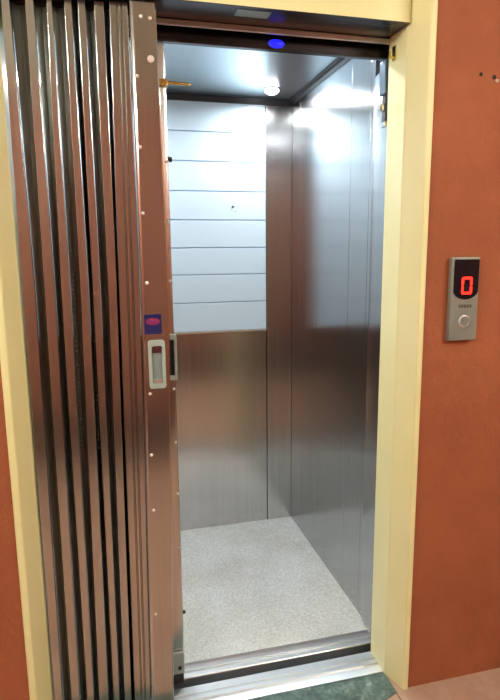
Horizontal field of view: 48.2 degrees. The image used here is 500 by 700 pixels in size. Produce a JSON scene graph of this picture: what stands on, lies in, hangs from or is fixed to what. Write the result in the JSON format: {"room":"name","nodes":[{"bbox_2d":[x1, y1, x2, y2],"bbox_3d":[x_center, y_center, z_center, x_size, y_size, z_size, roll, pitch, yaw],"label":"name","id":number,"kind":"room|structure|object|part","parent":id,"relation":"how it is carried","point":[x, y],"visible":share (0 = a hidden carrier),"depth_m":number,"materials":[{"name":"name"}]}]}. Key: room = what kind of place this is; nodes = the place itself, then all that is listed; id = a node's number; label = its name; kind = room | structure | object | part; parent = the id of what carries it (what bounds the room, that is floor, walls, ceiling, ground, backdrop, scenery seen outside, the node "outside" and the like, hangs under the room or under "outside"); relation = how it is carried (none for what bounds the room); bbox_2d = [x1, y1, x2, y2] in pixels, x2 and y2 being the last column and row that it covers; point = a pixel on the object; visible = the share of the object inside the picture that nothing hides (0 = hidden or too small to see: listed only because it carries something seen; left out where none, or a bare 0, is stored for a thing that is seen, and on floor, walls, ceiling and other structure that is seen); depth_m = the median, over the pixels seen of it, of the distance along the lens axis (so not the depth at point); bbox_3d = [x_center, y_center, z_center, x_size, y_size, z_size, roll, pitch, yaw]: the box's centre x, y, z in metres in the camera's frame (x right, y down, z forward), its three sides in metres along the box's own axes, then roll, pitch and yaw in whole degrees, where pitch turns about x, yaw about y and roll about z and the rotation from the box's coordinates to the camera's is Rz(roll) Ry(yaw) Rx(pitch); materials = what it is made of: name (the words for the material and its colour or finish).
{"room":"elevator lobby","nodes":[
{"label":"elevator lobby","id":0,"kind":"room"},
{"bbox_2d":[0,0,499,699],"bbox_3d":[0.142,-0.053,1.607,4.000,2.330,0.172,-3,10,-14],"label":"wall","id":1,"kind":"structure","parent":0,"point":[455,626],"depth_m":1.65,"materials":[{"name":"paint"}]},
{"bbox_2d":[1,0,190,699],"bbox_3d":[-0.363,0.128,1.535,0.443,1.975,0.097,-3,10,-14],"label":"elevator door","id":2,"kind":"structure","parent":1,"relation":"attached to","point":[48,56],"depth_m":1.48,"materials":[{"name":"metal"}]},
{"bbox_2d":[147,55,153,62],"bbox_3d":[-0.244,-0.717,1.377,0.017,0.017,0.004,-3,10,-14],"label":"rivet","id":3,"kind":"object","parent":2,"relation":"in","point":[150,58],"depth_m":1.38,"materials":[{"name":"silver metal"}]},
{"bbox_3d":[-0.264,0.123,1.549,0.094,1.970,0.063,-3,10,-14],"label":"lead post","id":4,"kind":"part","parent":2,"relation":"part of","materials":[{"name":"metal"}]},
{"bbox_2d":[146,318,159,324],"bbox_3d":[-0.258,-0.075,1.484,0.037,0.019,0.001,-3,10,-14],"label":"print","id":5,"kind":"object","parent":2,"relation":"attached to","point":[149,321],"depth_m":1.48,"materials":[{"name":"red"}]},
{"bbox_3d":[-0.249,0.039,1.503,0.045,0.132,0.008,-3,10,-14],"label":"handle","id":6,"kind":"part","parent":2,"relation":"part of","materials":[{"name":"grey plastic"}]},
{"bbox_2d":[0,0,437,699],"bbox_3d":[-0.070,0.057,1.568,1.130,2.130,0.179,-3,10,-14],"label":"door frame","id":7,"kind":"structure","parent":1,"relation":"attached to","point":[410,25],"depth_m":1.54,"materials":[{"name":"beige paint"}]},
{"bbox_2d":[378,59,388,127],"bbox_3d":[0.402,-0.764,1.674,0.035,0.187,0.040,-3,10,-14],"label":"lock contact","id":8,"kind":"object","parent":1,"relation":"attached to","point":[384,66],"visible":0.82,"depth_m":1.67,"materials":[{"name":"silver metal"}]},
{"bbox_2d":[388,45,396,61],"bbox_3d":[0.403,-0.845,1.592,0.020,0.040,0.020,-3,10,-14],"label":"strike plate","id":9,"kind":"object","parent":1,"relation":"attached to","point":[394,48],"visible":1,"depth_m":1.59,"materials":[{"name":"gold metal"}]},
{"bbox_3d":[0.411,-0.845,1.594,0.004,0.040,0.020,-3,10,-14],"label":"hook plate","id":10,"kind":"part","parent":9,"relation":"part of","materials":[{"name":"gold metal"}]},
{"bbox_2d":[445,257,479,340],"bbox_3d":[0.614,-0.147,1.612,0.090,0.238,0.021,-3,10,-14],"label":"indicator","id":11,"kind":"object","parent":1,"relation":"attached to","point":[463,280],"visible":1,"depth_m":1.60,"materials":[{"name":"silver metal"}]},
{"bbox_2d":[459,304,471,307],"bbox_3d":[0.618,-0.126,1.609,0.042,0.009,0.001,-3,10,-14],"label":"print","id":12,"kind":"object","parent":11,"relation":"on","point":[460,305],"depth_m":1.61,"materials":[{"name":"brown"}]},
{"bbox_2d":[386,668,499,699],"bbox_3d":[0.427,1.317,0.750,4.000,0.080,2.200,-3,10,-14],"label":"floor","id":13,"kind":"structure","parent":0,"point":[484,685],"depth_m":1.80,"materials":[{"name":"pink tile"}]},
{"bbox_2d":[251,672,395,699],"bbox_3d":[-0.044,1.114,1.693,1.042,0.004,0.111,-3,10,-14],"label":"marble threshold","id":14,"kind":"object","parent":13,"relation":"on","point":[377,686],"visible":1,"depth_m":1.79,"materials":[{"name":"green stone"}]},
{"bbox_3d":[-0.244,-0.100,2.281,1.580,3.200,1.380,-3,10,-14],"label":"wall","id":15,"kind":"structure","parent":0,"visible":0},
{"bbox_2d":[86,24,388,699],"bbox_3d":[-0.228,-0.025,2.195,1.192,2.180,1.062,-3,10,-14],"label":"car","id":16,"kind":"object","parent":15,"relation":"in","point":[277,201],"visible":0.55,"depth_m":2.52,"materials":[{"name":"metal"}]},
{"bbox_2d":[96,42,185,683],"bbox_3d":[-0.306,0.131,1.655,0.195,1.931,0.054,-3,10,-14],"label":"gate","id":17,"kind":"object","parent":16,"relation":"attached to","point":[178,624],"visible":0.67,"depth_m":1.68,"materials":[{"name":"metal"}]},
{"bbox_3d":[-0.253,0.109,1.673,0.059,1.895,0.038,-3,10,-14],"label":"lead post","id":18,"kind":"part","parent":17,"relation":"part of","materials":[{"name":"metal"}]},
{"bbox_3d":[-0.229,0.021,1.638,0.031,0.136,0.012,-3,10,-14],"label":"handle","id":19,"kind":"part","parent":17,"relation":"part of","materials":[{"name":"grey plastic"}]},
{"bbox_3d":[-0.231,1.010,1.807,0.036,0.075,0.011,-3,10,-14],"label":"shoe plate","id":20,"kind":"part","parent":17,"relation":"part of","materials":[{"name":"grey plastic"}]},
{"bbox_3d":[-0.423,-0.606,2.576,1.026,1.077,0.010,-3,10,-14],"label":"panel","id":21,"kind":"part","parent":16,"relation":"part of","materials":[{"name":"white metal"}]},
{"bbox_3d":[-0.416,-0.076,2.659,1.026,0.010,0.007,-3,10,-14],"label":"panel edge trim","id":22,"kind":"part","parent":16,"relation":"part of","materials":[{"name":"metal"}]},
{"bbox_3d":[-0.111,1.098,1.909,1.137,0.063,0.077,-3,10,-14],"label":"car sill","id":23,"kind":"part","parent":16,"relation":"part of","materials":[{"name":"metal"}]},
{"bbox_3d":[-0.241,-1.046,2.019,1.156,0.025,0.987,-3,10,-14],"label":"ceiling trim","id":24,"kind":"part","parent":16,"relation":"part of","materials":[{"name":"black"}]},
{"bbox_2d":[264,86,279,94],"bbox_3d":[0.095,-1.123,2.431,0.072,0.022,0.072,-3,10,-14],"label":"recessed light","id":25,"kind":"object","parent":16,"relation":"attached to","point":[272,90],"visible":1,"depth_m":2.41,"materials":[{"name":"silver metal"}]},
{"bbox_2d":[267,39,284,48],"bbox_3d":[0.075,-0.858,1.567,0.052,0.026,0.012,-3,10,-14],"label":"indicator light","id":26,"kind":"object","parent":16,"relation":"attached to","point":[273,43],"visible":1,"depth_m":1.56,"materials":[{"name":"blue plastic"}]},
{"bbox_3d":[0.145,-0.138,2.799,0.128,2.088,0.016,-3,10,-14],"label":"corner panel","id":27,"kind":"part","parent":16,"relation":"part of","materials":[{"name":"metal"}]},
{"bbox_2d":[150,651,382,699],"bbox_3d":[-0.071,1.122,1.798,1.040,0.073,0.098,-3,10,-14],"label":"sill","id":28,"kind":"structure","parent":15,"relation":"on","point":[258,685],"depth_m":1.83,"materials":[{"name":"metal"}]}
]}

